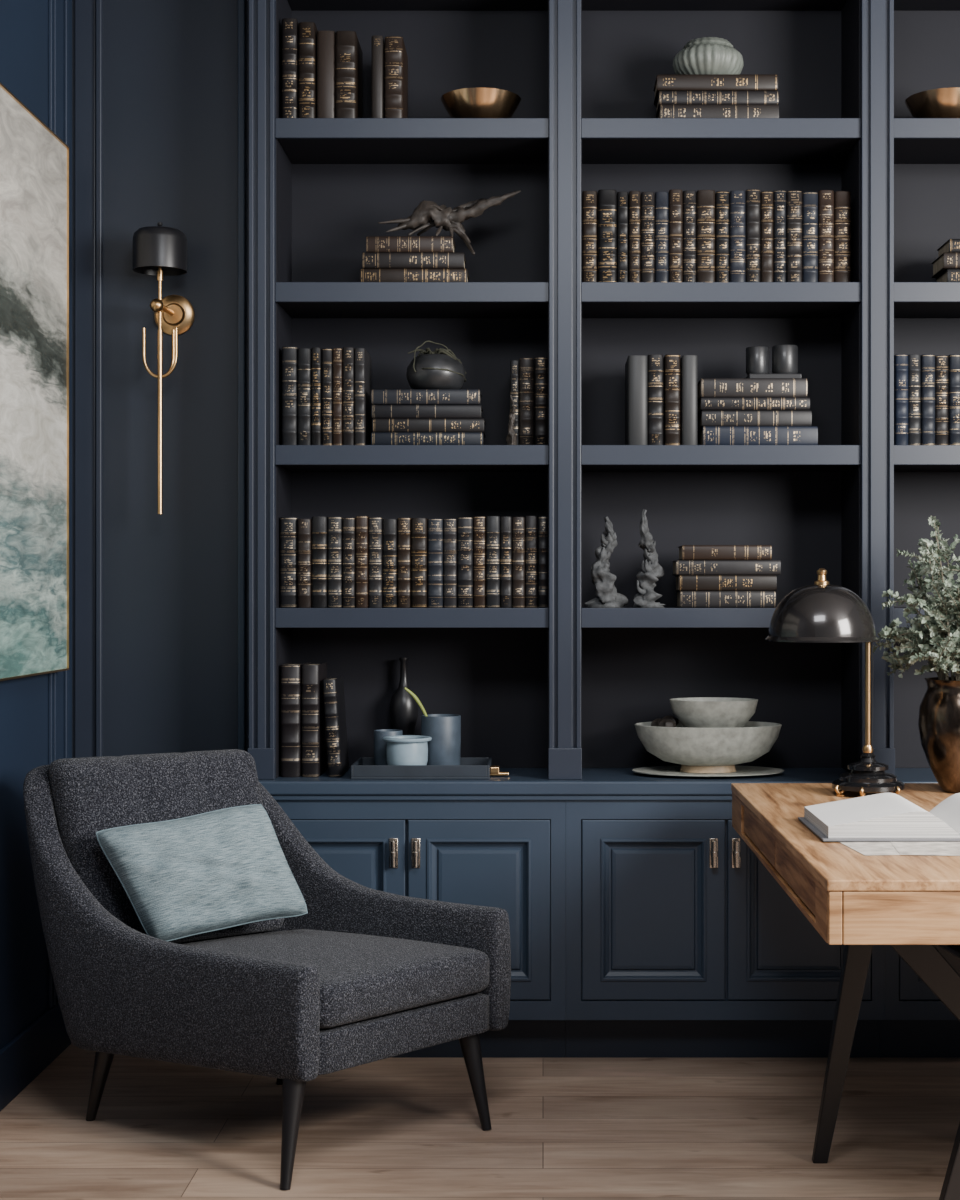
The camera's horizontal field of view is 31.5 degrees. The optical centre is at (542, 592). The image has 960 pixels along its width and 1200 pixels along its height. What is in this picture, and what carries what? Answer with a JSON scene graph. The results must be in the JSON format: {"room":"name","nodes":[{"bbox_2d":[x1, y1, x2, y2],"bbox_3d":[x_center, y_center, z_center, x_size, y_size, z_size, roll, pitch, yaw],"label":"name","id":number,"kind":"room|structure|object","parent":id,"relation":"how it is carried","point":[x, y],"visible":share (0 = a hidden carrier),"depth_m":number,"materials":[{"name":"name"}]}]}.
{"room":"library","nodes":[
{"label":"library","id":0,"kind":"room"},
{"bbox_2d":[0,0,71,1048],"bbox_3d":[-1.550,-0.305,2.467,0.100,3.450,5.894,0,0,0],"label":"wall","id":1,"kind":"structure","parent":0,"point":[23,23],"depth_m":4.92,"materials":[{"name":"blue paint"}]},
{"bbox_2d":[0,83,68,680],"bbox_3d":[-1.471,-0.568,4.376,0.026,1.609,1.712,0,0,0],"label":"painting","id":2,"kind":"object","parent":1,"relation":"attached to","point":[34,161],"visible":1,"depth_m":4.88,"materials":[{"name":"multicoloured fabric"}]},
{"bbox_2d":[0,1001,70,1110],"bbox_3d":[-1.492,1.340,2.455,0.016,0.160,5.870,0,0,0],"label":"baseboard","id":3,"kind":"structure","parent":1,"relation":"attached to","point":[39,1044],"depth_m":4.93,"materials":[{"name":"blue paint"}]},
{"bbox_2d":[48,0,67,1008],"bbox_3d":[-1.492,-0.385,5.241,0.015,3.290,0.182,0,0,0],"label":"trim","id":4,"kind":"structure","parent":1,"relation":"attached to","point":[51,3],"depth_m":5.18,"materials":[{"name":"blue paint"}]},
{"bbox_2d":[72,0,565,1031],"bbox_3d":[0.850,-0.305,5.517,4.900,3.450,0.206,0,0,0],"label":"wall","id":5,"kind":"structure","parent":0,"point":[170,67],"depth_m":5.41,"materials":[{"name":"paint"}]},
{"bbox_2d":[75,0,95,757],"bbox_3d":[-1.457,-0.385,5.410,0.067,3.290,0.008,0,0,0],"label":"trim","id":6,"kind":"structure","parent":5,"relation":"attached to","point":[85,10],"depth_m":5.41,"materials":[{"name":"blue paint"}]},
{"bbox_2d":[96,0,102,756],"bbox_3d":[-1.411,-0.385,5.404,0.019,3.290,0.020,0,0,0],"label":"trim","id":7,"kind":"structure","parent":5,"relation":"attached to","point":[99,3],"depth_m":5.39,"materials":[{"name":"blue paint"}]},
{"bbox_2d":[133,222,194,513],"bbox_3d":[-1.191,-0.700,5.308,0.166,0.908,0.212,0,0,0],"label":"wall sconce","id":8,"kind":"object","parent":5,"relation":"attached to","point":[159,251],"visible":1,"depth_m":5.28,"materials":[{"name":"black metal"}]},
{"bbox_2d":[238,0,245,750],"bbox_3d":[-0.957,-0.385,5.402,0.022,3.290,0.025,0,0,0],"label":"trim","id":9,"kind":"structure","parent":5,"relation":"attached to","point":[241,3],"depth_m":5.39,"materials":[{"name":"blue paint"}]},
{"bbox_2d":[247,0,248,751],"bbox_3d":[-0.936,-0.385,5.408,0.013,3.290,0.012,0,0,0],"label":"trim","id":10,"kind":"structure","parent":5,"relation":"attached to","point":[247,0],"depth_m":5.40,"materials":[{"name":"blue paint"}]},
{"bbox_2d":[0,1032,959,1199],"bbox_3d":[0.850,1.445,2.570,4.900,0.050,6.100,0,0,0],"label":"floor","id":11,"kind":"structure","parent":0,"point":[392,1128],"depth_m":4.46,"materials":[{"name":"brown wood"}]},
{"bbox_2d":[23,749,510,1189],"bbox_3d":[-0.760,0.937,4.584,1.141,0.974,0.757,0,0,33],"label":"armchair","id":12,"kind":"object","parent":11,"relation":"on","point":[366,975],"visible":0.91,"depth_m":4.44,"materials":[{"name":"grey fabric"}]},
{"bbox_2d":[48,749,283,942],"bbox_3d":[-1.037,0.705,4.722,0.631,0.510,0.195,0,0,-35],"label":"cushion","id":13,"kind":"object","parent":12,"relation":"on","point":[87,796],"depth_m":4.64,"materials":[{"name":"grey fabric"}]},
{"bbox_2d":[96,804,307,940],"bbox_3d":[-0.914,0.753,4.574,0.550,0.336,0.186,0,0,-26],"label":"throw pillow","id":14,"kind":"object","parent":12,"relation":"on","point":[225,868],"visible":0.98,"depth_m":4.51,"materials":[{"name":"blue fabric"}]},
{"bbox_2d":[182,929,488,1028],"bbox_3d":[-0.640,0.993,4.505,0.838,0.143,0.573,0,0,31],"label":"seat cushion","id":15,"kind":"object","parent":12,"relation":"on","point":[368,978],"depth_m":4.32,"materials":[{"name":"grey fabric"}]},
{"bbox_2d":[276,801,565,1056],"bbox_3d":[-0.404,1.014,5.284,0.944,0.813,0.392,0,0,0],"label":"base cabinet","id":16,"kind":"object","parent":11,"relation":"on","point":[510,856],"visible":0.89,"depth_m":5.12,"materials":[{"name":"blue paint"}]},
{"bbox_2d":[258,768,937,794],"bbox_3d":[0.552,0.586,5.296,2.895,0.042,0.397,0,0,0],"label":"countertop","id":17,"kind":"structure","parent":16,"relation":"on","point":[519,781],"depth_m":5.10,"materials":[{"name":"blue paint"}]},
{"bbox_2d":[281,662,307,776],"bbox_3d":[-0.775,0.393,5.302,0.060,0.344,0.201,0,0,0],"label":"book","id":18,"kind":"object","parent":17,"relation":"on","point":[291,674],"visible":0.9,"depth_m":5.21,"materials":[{"name":"black leather"}]},
{"bbox_2d":[302,662,326,776],"bbox_3d":[-0.713,0.393,5.303,0.054,0.344,0.201,0,0,0],"label":"book","id":19,"kind":"object","parent":17,"relation":"on","point":[314,745],"visible":0.96,"depth_m":5.21,"materials":[{"name":"black leather"}]},
{"bbox_2d":[323,676,348,776],"bbox_3d":[-0.646,0.414,5.303,0.060,0.300,0.201,0,0,0],"label":"book","id":20,"kind":"object","parent":17,"relation":"on","point":[333,689],"visible":1,"depth_m":5.21,"materials":[{"name":"black leather"}]},
{"bbox_2d":[390,658,417,734],"bbox_3d":[-0.445,0.386,5.442,0.092,0.357,0.092,0,0,0],"label":"bottle","id":21,"kind":"object","parent":17,"relation":"on","point":[403,707],"visible":0.73,"depth_m":5.41,"materials":[{"name":"black ceramic"}]},
{"bbox_2d":[351,757,508,778],"bbox_3d":[-0.344,0.543,5.277,0.477,0.042,0.255,0,0,0],"label":"serving tray","id":22,"kind":"object","parent":17,"relation":"on","point":[469,767],"visible":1,"depth_m":5.15,"materials":[{"name":"wood"}]},
{"bbox_2d":[383,735,431,764],"bbox_3d":[-0.418,0.499,5.234,0.152,0.113,0.152,0,0,0],"label":"enamel pot","id":23,"kind":"object","parent":22,"relation":"on","point":[401,749],"visible":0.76,"depth_m":5.18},
{"bbox_2d":[421,714,460,764],"bbox_3d":[-0.320,0.470,5.334,0.124,0.172,0.124,0,0,0],"label":"canister","id":24,"kind":"object","parent":22,"relation":"on","point":[444,748],"visible":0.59,"depth_m":5.28,"materials":[{"name":"ceramic"}]},
{"bbox_2d":[271,795,731,800],"bbox_3d":[0.556,0.616,5.114,2.872,0.017,0.012,0,0,0],"label":"trim","id":25,"kind":"structure","parent":17,"relation":"attached to","point":[276,797],"depth_m":5.11,"materials":[{"name":"blue paint"}]},
{"bbox_2d":[248,0,959,779],"bbox_3d":[0.549,-0.728,5.322,2.886,2.584,0.360,0,0,0],"label":"bookcase","id":26,"kind":"object","parent":17,"relation":"on","point":[563,687],"visible":0.82,"depth_m":5.49,"materials":[{"name":"blue paint"}]},
{"bbox_2d":[282,346,297,444],"bbox_3d":[-0.778,-0.603,5.304,0.048,0.305,0.201,0,0,0],"label":"book","id":27,"kind":"object","parent":26,"relation":"on","point":[289,353],"visible":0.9,"depth_m":5.21,"materials":[{"name":"black leather"}]},
{"bbox_2d":[282,18,298,117],"bbox_3d":[-0.778,-1.602,5.303,0.048,0.317,0.201,0,0,0],"label":"book","id":28,"kind":"object","parent":26,"relation":"on","point":[290,26],"visible":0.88,"depth_m":5.21,"materials":[{"name":"black leather"}]},
{"bbox_2d":[280,517,300,607],"bbox_3d":[-0.781,-0.094,5.309,0.054,0.278,0.201,0,0,0],"label":"book","id":29,"kind":"object","parent":26,"relation":"on","point":[288,525],"visible":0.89,"depth_m":5.21,"materials":[{"name":"brown leather"}]},
{"bbox_2d":[298,348,310,444],"bbox_3d":[-0.732,-0.600,5.300,0.042,0.299,0.201,0,0,0],"label":"book","id":30,"kind":"object","parent":26,"relation":"on","point":[304,354],"visible":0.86,"depth_m":5.20,"materials":[{"name":"black leather"}]},
{"bbox_2d":[298,519,311,607],"bbox_3d":[-0.732,-0.091,5.300,0.042,0.272,0.201,0,0,0],"label":"book","id":31,"kind":"object","parent":26,"relation":"on","point":[304,525],"visible":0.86,"depth_m":5.20,"materials":[{"name":"brown leather"}]},
{"bbox_2d":[299,22,317,117],"bbox_3d":[-0.724,-1.596,5.300,0.051,0.305,0.201,0,0,0],"label":"book","id":32,"kind":"object","parent":26,"relation":"on","point":[307,30],"visible":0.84,"depth_m":5.20,"materials":[{"name":"brown leather"}]},
{"bbox_2d":[312,517,327,607],"bbox_3d":[-0.686,-0.095,5.301,0.048,0.279,0.201,0,0,0],"label":"book","id":33,"kind":"object","parent":26,"relation":"on","point":[319,524],"visible":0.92,"depth_m":5.21,"materials":[{"name":"black leather"}]},
{"bbox_2d":[317,31,335,117],"bbox_3d":[-0.666,-1.584,5.308,0.057,0.280,0.198,0,0,0],"label":"book","id":34,"kind":"object","parent":26,"relation":"on","point":[326,40],"visible":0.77,"depth_m":5.21,"materials":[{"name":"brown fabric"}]},
{"bbox_2d":[328,517,342,607],"bbox_3d":[-0.638,-0.094,5.304,0.044,0.279,0.201,0,0,0],"label":"book","id":35,"kind":"object","parent":26,"relation":"on","point":[335,524],"visible":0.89,"depth_m":5.21,"materials":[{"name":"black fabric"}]},
{"bbox_2d":[336,31,362,117],"bbox_3d":[-0.605,-1.582,5.300,0.063,0.277,0.201,0,0,0],"label":"book","id":36,"kind":"object","parent":26,"relation":"on","point":[349,54],"visible":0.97,"depth_m":5.20,"materials":[{"name":"brown leather"}]},
{"bbox_2d":[356,516,368,607],"bbox_3d":[-0.556,-0.095,5.304,0.038,0.281,0.201,0,0,0],"label":"book","id":37,"kind":"object","parent":26,"relation":"on","point":[362,522],"visible":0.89,"depth_m":5.21,"materials":[{"name":"brown leather"}]},
{"bbox_2d":[355,348,370,444],"bbox_3d":[-0.562,-0.601,5.306,0.032,0.301,0.201,0,0,0],"label":"book","id":38,"kind":"object","parent":26,"relation":"on","point":[362,357],"visible":0.97,"depth_m":5.21,"materials":[{"name":"black leather"}]},
{"bbox_2d":[369,517,383,607],"bbox_3d":[-0.514,-0.094,5.305,0.042,0.277,0.201,0,0,0],"label":"book","id":39,"kind":"object","parent":26,"relation":"on","point":[375,523],"visible":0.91,"depth_m":5.21,"materials":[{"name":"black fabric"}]},
{"bbox_2d":[383,519,397,607],"bbox_3d":[-0.470,-0.091,5.307,0.044,0.272,0.201,0,0,0],"label":"book","id":40,"kind":"object","parent":26,"relation":"on","point":[390,526],"visible":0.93,"depth_m":5.21,"materials":[{"name":"black leather"}]},
{"bbox_2d":[385,36,407,117],"bbox_3d":[-0.458,-1.575,5.303,0.057,0.262,0.201,0,0,0],"label":"book","id":41,"kind":"object","parent":26,"relation":"on","point":[396,58],"visible":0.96,"depth_m":5.21,"materials":[{"name":"brown leather"}]},
{"bbox_2d":[360,269,468,281],"bbox_3d":[-0.397,-0.970,5.290,0.328,0.049,0.168,0,0,0],"label":"book","id":42,"kind":"object","parent":26,"relation":"on","point":[366,275],"visible":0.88,"depth_m":5.21,"materials":[{"name":"brown leather"}]},
{"bbox_2d":[362,252,465,268],"bbox_3d":[-0.398,-1.020,5.288,0.312,0.048,0.168,0,0,0],"label":"book","id":43,"kind":"object","parent":42,"relation":"on","point":[370,260],"visible":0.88,"depth_m":5.21,"materials":[{"name":"black leather"}]},
{"bbox_2d":[366,236,455,251],"bbox_3d":[-0.409,-1.069,5.288,0.266,0.048,0.168,0,0,0],"label":"book","id":44,"kind":"object","parent":43,"relation":"on","point":[373,243],"visible":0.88,"depth_m":5.21,"materials":[{"name":"brown leather"}]},
{"bbox_2d":[378,190,520,254],"bbox_3d":[-0.288,-1.138,5.252,0.441,0.212,0.110,0,0,3],"label":"driftwood sculpture","id":45,"kind":"object","parent":44,"relation":"on","point":[448,219],"visible":1,"depth_m":5.25,"materials":[{"name":"wood"}]},
{"bbox_2d":[411,518,427,607],"bbox_3d":[-0.380,-0.092,5.299,0.048,0.275,0.201,0,0,0],"label":"book","id":46,"kind":"object","parent":26,"relation":"on","point":[419,526],"visible":0.94,"depth_m":5.20,"materials":[{"name":"brown leather"}]},
{"bbox_2d":[371,432,484,444],"bbox_3d":[-0.355,-0.471,5.291,0.343,0.042,0.168,0,0,0],"label":"book","id":47,"kind":"object","parent":26,"relation":"on","point":[377,438],"visible":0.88,"depth_m":5.21,"materials":[{"name":"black leather"}]},
{"bbox_2d":[372,418,485,436],"bbox_3d":[-0.352,-0.514,5.294,0.343,0.042,0.168,0,0,0],"label":"book","id":48,"kind":"object","parent":47,"relation":"on","point":[378,424],"visible":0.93,"depth_m":5.21,"materials":[{"name":"black leather"}]},
{"bbox_2d":[371,405,482,418],"bbox_3d":[-0.358,-0.557,5.295,0.337,0.042,0.168,0,0,0],"label":"book","id":49,"kind":"object","parent":48,"relation":"on","point":[377,411],"visible":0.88,"depth_m":5.21,"materials":[{"name":"black leather"}]},
{"bbox_2d":[371,389,481,404],"bbox_3d":[-0.360,-0.602,5.291,0.334,0.045,0.168,0,0,0],"label":"book","id":50,"kind":"object","parent":49,"relation":"on","point":[378,396],"visible":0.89,"depth_m":5.21,"materials":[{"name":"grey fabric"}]},
{"bbox_2d":[406,341,465,388],"bbox_3d":[-0.331,-0.705,5.280,0.186,0.159,0.193,0,0,0],"label":"vase","id":51,"kind":"object","parent":50,"relation":"on","point":[437,369],"visible":0.98,"depth_m":5.21,"materials":[{"name":"ceramic"}]},
{"bbox_2d":[428,519,443,607],"bbox_3d":[-0.331,-0.091,5.308,0.048,0.273,0.201,0,0,0],"label":"book","id":52,"kind":"object","parent":26,"relation":"on","point":[435,526],"visible":0.88,"depth_m":5.21,"materials":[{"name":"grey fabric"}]},
{"bbox_2d":[457,517,472,607],"bbox_3d":[-0.239,-0.093,5.303,0.048,0.277,0.201,0,0,0],"label":"book","id":53,"kind":"object","parent":26,"relation":"on","point":[464,524],"visible":0.89,"depth_m":5.21,"materials":[{"name":"black leather"}]},
{"bbox_2d":[473,516,485,607],"bbox_3d":[-0.194,-0.095,5.306,0.038,0.280,0.201,0,0,0],"label":"book","id":54,"kind":"object","parent":26,"relation":"on","point":[479,522],"visible":0.89,"depth_m":5.21,"materials":[{"name":"brown leather"}]},
{"bbox_2d":[441,87,520,117],"bbox_3d":[-0.194,-1.493,5.310,0.252,0.098,0.252,0,0,0],"label":"brass bowl","id":55,"kind":"object","parent":26,"relation":"on","point":[479,102],"visible":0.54,"depth_m":5.22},
{"bbox_2d":[486,516,499,607],"bbox_3d":[-0.153,-0.095,5.299,0.042,0.280,0.201,0,0,0],"label":"book","id":56,"kind":"object","parent":26,"relation":"on","point":[492,522],"visible":0.91,"depth_m":5.20,"materials":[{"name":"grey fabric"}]},
{"bbox_2d":[519,358,533,444],"bbox_3d":[-0.051,-0.587,5.334,0.045,0.274,0.201,0,0,0],"label":"book","id":57,"kind":"object","parent":26,"relation":"on","point":[526,365],"visible":0.82,"depth_m":5.24,"materials":[{"name":"brown leather"}]},
{"bbox_2d":[525,516,537,607],"bbox_3d":[-0.035,-0.095,5.300,0.038,0.281,0.201,0,0,0],"label":"book","id":58,"kind":"object","parent":26,"relation":"on","point":[531,522],"visible":1,"depth_m":5.20,"materials":[{"name":"black leather"}]},
{"bbox_2d":[534,357,547,444],"bbox_3d":[-0.006,-0.589,5.342,0.042,0.277,0.201,0,0,0],"label":"book","id":59,"kind":"object","parent":26,"relation":"on","point":[540,363],"visible":0.91,"depth_m":5.25,"materials":[{"name":"black leather"}]},
{"bbox_2d":[582,191,597,281],"bbox_3d":[0.144,-1.089,5.309,0.048,0.288,0.201,0,0,0],"label":"book","id":60,"kind":"object","parent":26,"relation":"on","point":[589,198],"visible":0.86,"depth_m":5.21,"materials":[{"name":"brown leather"}]},
{"bbox_2d":[585,516,627,607],"bbox_3d":[0.193,-0.096,5.255,0.127,0.283,0.124,0,0,19],"label":"figurine","id":61,"kind":"object","parent":26,"relation":"on","point":[606,593],"visible":1,"depth_m":5.23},
{"bbox_2d":[598,189,616,281],"bbox_3d":[0.198,-1.091,5.301,0.057,0.290,0.201,0,0,0],"label":"book","id":62,"kind":"object","parent":26,"relation":"on","point":[607,198],"visible":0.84,"depth_m":5.21,"materials":[{"name":"black leather"}]},
{"bbox_2d":[625,355,646,444],"bbox_3d":[0.291,-0.589,5.308,0.060,0.278,0.198,0,0,0],"label":"book","id":63,"kind":"object","parent":26,"relation":"on","point":[636,365],"visible":0.8,"depth_m":5.21,"materials":[{"name":"fabric"}]},
{"bbox_2d":[641,192,654,281],"bbox_3d":[0.322,-1.087,5.299,0.042,0.283,0.201,0,0,0],"label":"book","id":64,"kind":"object","parent":26,"relation":"on","point":[647,198],"visible":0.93,"depth_m":5.20,"materials":[{"name":"black leather"}]},
{"bbox_2d":[633,509,665,607],"bbox_3d":[0.327,-0.107,5.249,0.101,0.304,0.116,0,0,0],"label":"figurine","id":65,"kind":"object","parent":26,"relation":"on","point":[645,597],"visible":1,"depth_m":5.23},
{"bbox_2d":[647,354,662,444],"bbox_3d":[0.346,-0.591,5.311,0.048,0.282,0.201,0,0,0],"label":"book","id":66,"kind":"object","parent":26,"relation":"on","point":[654,361],"visible":0.83,"depth_m":5.21,"materials":[{"name":"black leather"}]},
{"bbox_2d":[655,192,668,281],"bbox_3d":[0.364,-1.087,5.302,0.042,0.284,0.201,0,0,0],"label":"book","id":67,"kind":"object","parent":26,"relation":"on","point":[661,198],"visible":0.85,"depth_m":5.21,"materials":[{"name":"blue leather"}]},
{"bbox_2d":[663,354,679,444],"bbox_3d":[0.398,-0.591,5.309,0.048,0.282,0.201,0,0,0],"label":"book","id":68,"kind":"object","parent":26,"relation":"on","point":[671,362],"visible":0.87,"depth_m":5.21,"materials":[{"name":"brown leather"}]},
{"bbox_2d":[669,189,682,281],"bbox_3d":[0.407,-1.091,5.300,0.042,0.290,0.201,0,0,0],"label":"book","id":69,"kind":"object","parent":26,"relation":"on","point":[675,195],"visible":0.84,"depth_m":5.20,"materials":[{"name":"brown leather"}]},
{"bbox_2d":[680,355,696,444],"bbox_3d":[0.450,-0.589,5.303,0.048,0.278,0.198,0,0,0],"label":"book","id":70,"kind":"object","parent":26,"relation":"on","point":[688,363],"visible":0.85,"depth_m":5.21,"materials":[{"name":"fabric"}]},
{"bbox_2d":[696,190,714,281],"bbox_3d":[0.501,-1.090,5.306,0.057,0.290,0.201,0,0,0],"label":"book","id":71,"kind":"object","parent":26,"relation":"on","point":[705,199],"visible":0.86,"depth_m":5.21,"materials":[{"name":"brown leather"}]},
{"bbox_2d":[657,104,778,117],"bbox_3d":[0.540,-1.470,5.287,0.364,0.053,0.168,0,0,0],"label":"book","id":72,"kind":"object","parent":26,"relation":"on","point":[665,110],"visible":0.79,"depth_m":5.20,"materials":[{"name":"brown leather"}]},
{"bbox_2d":[655,91,778,117],"bbox_3d":[0.539,-1.519,5.291,0.367,0.042,0.168,0,0,0],"label":"book","id":73,"kind":"object","parent":72,"relation":"on","point":[664,97],"visible":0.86,"depth_m":5.21,"materials":[{"name":"black leather"}]},
{"bbox_2d":[653,74,777,104],"bbox_3d":[0.534,-1.565,5.287,0.370,0.048,0.168,0,0,0],"label":"book","id":74,"kind":"object","parent":73,"relation":"on","point":[664,82],"visible":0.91,"depth_m":5.20,"materials":[{"name":"brown leather"}]},
{"bbox_2d":[672,37,743,73],"bbox_3d":[0.514,-1.656,5.300,0.222,0.133,0.221,0,0,0],"label":"jar","id":75,"kind":"object","parent":74,"relation":"on","point":[704,55],"visible":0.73,"depth_m":5.22,"materials":[{"name":"ceramic"}]},
{"bbox_2d":[715,191,728,281],"bbox_3d":[0.551,-1.088,5.303,0.042,0.286,0.201,0,0,0],"label":"book","id":76,"kind":"object","parent":26,"relation":"on","point":[721,197],"visible":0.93,"depth_m":5.21,"materials":[{"name":"black leather"}]},
{"bbox_2d":[676,591,775,607],"bbox_3d":[0.566,0.019,5.287,0.294,0.050,0.168,0,0,0],"label":"book","id":77,"kind":"object","parent":26,"relation":"on","point":[685,599],"visible":1,"depth_m":5.20,"materials":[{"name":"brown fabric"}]},
{"bbox_2d":[675,575,776,590],"bbox_3d":[0.566,-0.031,5.294,0.300,0.048,0.168,0,0,0],"label":"book","id":78,"kind":"object","parent":77,"relation":"on","point":[683,582],"visible":1,"depth_m":5.21,"materials":[{"name":"brown leather"}]},
{"bbox_2d":[672,560,780,574],"bbox_3d":[0.568,-0.078,5.292,0.322,0.045,0.168,0,0,0],"label":"book","id":79,"kind":"object","parent":78,"relation":"on","point":[680,567],"visible":0.98,"depth_m":5.21,"materials":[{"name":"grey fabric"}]},
{"bbox_2d":[678,545,771,559],"bbox_3d":[0.563,-0.124,5.288,0.276,0.045,0.168,0,0,0],"label":"book","id":80,"kind":"object","parent":79,"relation":"on","point":[686,552],"visible":0.95,"depth_m":5.21,"materials":[{"name":"brown leather"}]},
{"bbox_2d":[729,190,745,281],"bbox_3d":[0.597,-1.089,5.299,0.048,0.286,0.201,0,0,0],"label":"book","id":81,"kind":"object","parent":26,"relation":"on","point":[737,199],"visible":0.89,"depth_m":5.20,"materials":[{"name":"blue leather"}]},
{"bbox_2d":[745,189,759,281],"bbox_3d":[0.644,-1.091,5.301,0.044,0.291,0.201,0,0,0],"label":"book","id":82,"kind":"object","parent":26,"relation":"on","point":[752,195],"visible":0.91,"depth_m":5.21,"materials":[{"name":"black leather"}]},
{"bbox_2d":[698,426,817,444],"bbox_3d":[0.666,-0.481,5.290,0.352,0.060,0.168,0,0,0],"label":"book","id":83,"kind":"object","parent":26,"relation":"on","point":[708,435],"visible":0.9,"depth_m":5.21,"materials":[{"name":"blue leather"}]},
{"bbox_2d":[697,410,811,430],"bbox_3d":[0.655,-0.536,5.292,0.337,0.048,0.168,0,0,0],"label":"book","id":84,"kind":"object","parent":83,"relation":"on","point":[705,417],"visible":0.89,"depth_m":5.21,"materials":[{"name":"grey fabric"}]},
{"bbox_2d":[697,397,809,415],"bbox_3d":[0.651,-0.580,5.287,0.334,0.039,0.168,0,0,0],"label":"book","id":85,"kind":"object","parent":84,"relation":"on","point":[704,403],"visible":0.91,"depth_m":5.20,"materials":[{"name":"black leather"}]},
{"bbox_2d":[697,378,807,401],"bbox_3d":[0.648,-0.629,5.291,0.328,0.057,0.168,0,0,0],"label":"book","id":86,"kind":"object","parent":85,"relation":"on","point":[706,387],"visible":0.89,"depth_m":5.21,"materials":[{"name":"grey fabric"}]},
{"bbox_2d":[786,190,801,281],"bbox_3d":[0.772,-1.089,5.302,0.048,0.287,0.201,0,0,0],"label":"book","id":87,"kind":"object","parent":26,"relation":"on","point":[794,197],"visible":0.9,"depth_m":5.21,"materials":[{"name":"black leather"}]},
{"bbox_2d":[802,192,817,281],"bbox_3d":[0.821,-1.087,5.307,0.048,0.284,0.201,0,0,0],"label":"book","id":88,"kind":"object","parent":26,"relation":"on","point":[809,199],"visible":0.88,"depth_m":5.21,"materials":[{"name":"blue leather"}]},
{"bbox_2d":[818,190,833,281],"bbox_3d":[0.870,-1.090,5.306,0.048,0.289,0.201,0,0,0],"label":"book","id":89,"kind":"object","parent":26,"relation":"on","point":[825,197],"visible":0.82,"depth_m":5.21,"materials":[{"name":"brown leather"}]},
{"bbox_2d":[834,191,850,281],"bbox_3d":[0.920,-1.089,5.309,0.051,0.287,0.201,0,0,0],"label":"book","id":90,"kind":"object","parent":26,"relation":"on","point":[842,199],"visible":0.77,"depth_m":5.21,"materials":[{"name":"brown leather"}]},
{"bbox_2d":[894,354,907,444],"bbox_3d":[1.099,-0.590,5.300,0.042,0.280,0.201,0,0,0],"label":"book","id":91,"kind":"object","parent":26,"relation":"on","point":[901,360],"visible":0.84,"depth_m":5.20,"materials":[{"name":"blue leather"}]},
{"bbox_2d":[921,354,934,444],"bbox_3d":[1.182,-0.590,5.302,0.042,0.280,0.201,0,0,0],"label":"book","id":92,"kind":"object","parent":26,"relation":"on","point":[927,360],"visible":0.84,"depth_m":5.21,"materials":[{"name":"blue leather"}]},
{"bbox_2d":[905,87,959,117],"bbox_3d":[1.259,-1.493,5.310,0.252,0.098,0.252,0,0,0],"label":"brass bowl","id":93,"kind":"object","parent":26,"relation":"on","point":[940,102],"visible":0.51,"depth_m":5.23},
{"bbox_2d":[935,356,948,444],"bbox_3d":[1.225,-0.589,5.309,0.042,0.278,0.201,0,0,0],"label":"book","id":94,"kind":"object","parent":26,"relation":"on","point":[941,362],"visible":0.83,"depth_m":5.21,"materials":[{"name":"black leather"}]},
{"bbox_2d":[632,765,783,776],"bbox_3d":[0.514,0.558,5.295,0.472,0.013,0.312,0,0,0],"label":"plate","id":95,"kind":"object","parent":17,"relation":"on","point":[674,770],"visible":0.8,"depth_m":5.27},
{"bbox_2d":[634,721,781,772],"bbox_3d":[0.514,0.481,5.295,0.458,0.147,0.302,0,0,0],"label":"bowl","id":96,"kind":"object","parent":95,"relation":"on","point":[697,750],"visible":0.94,"depth_m":5.19,"materials":[{"name":"grey stone"}]},
{"bbox_2d":[669,697,757,727],"bbox_3d":[0.532,0.426,5.295,0.276,0.191,0.199,0,0,0],"label":"bowl","id":97,"kind":"object","parent":96,"relation":"in","point":[698,712],"visible":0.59,"depth_m":5.22,"materials":[{"name":"ceramic"}]},
{"bbox_2d":[566,801,884,1056],"bbox_3d":[0.549,1.014,5.284,0.960,0.813,0.392,0,0,0],"label":"base cabinet","id":98,"kind":"object","parent":11,"relation":"on","point":[681,942],"visible":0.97,"depth_m":5.12,"materials":[{"name":"blue paint"}]},
{"bbox_2d":[731,783,959,1199],"bbox_3d":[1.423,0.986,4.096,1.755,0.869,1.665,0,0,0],"label":"desk","id":99,"kind":"object","parent":11,"relation":"on","point":[910,904],"visible":0.92,"depth_m":3.69,"materials":[{"name":"brown wood"}]},
{"bbox_2d":[765,568,904,796],"bbox_3d":[0.796,0.242,4.645,0.379,0.617,0.310,0,0,0],"label":"desk lamp","id":100,"kind":"object","parent":99,"relation":"on","point":[821,611],"visible":0.97,"depth_m":4.56,"materials":[{"name":"black metal"}]},
{"bbox_2d":[798,793,959,840],"bbox_3d":[0.925,0.516,3.938,0.614,0.065,0.375,0,0,0],"label":"open book","id":101,"kind":"object","parent":99,"relation":"on","point":[882,816],"visible":1,"depth_m":3.79,"materials":[{"name":"white paper"}]},
{"bbox_2d":[918,677,959,793],"bbox_3d":[1.170,0.394,4.709,0.256,0.313,0.256,0,0,0],"label":"vase","id":102,"kind":"object","parent":99,"relation":"on","point":[939,709],"visible":0.97,"depth_m":4.64,"materials":[{"name":"brown ceramic"}]},
{"bbox_2d":[873,516,959,680],"bbox_3d":[1.180,0.138,4.736,0.509,0.727,0.558,0,0,44],"label":"bouquet","id":103,"kind":"object","parent":102,"relation":"in","point":[941,617],"visible":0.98,"depth_m":4.67,"materials":[{"name":"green plant"}]},
{"bbox_2d":[880,945,959,1056],"bbox_3d":[1.510,1.014,5.284,0.959,0.813,0.392,0,0,0],"label":"base cabinet","id":104,"kind":"object","parent":11,"relation":"on","point":[916,1023],"visible":0.27,"depth_m":5.12,"materials":[{"name":"blue paint"}]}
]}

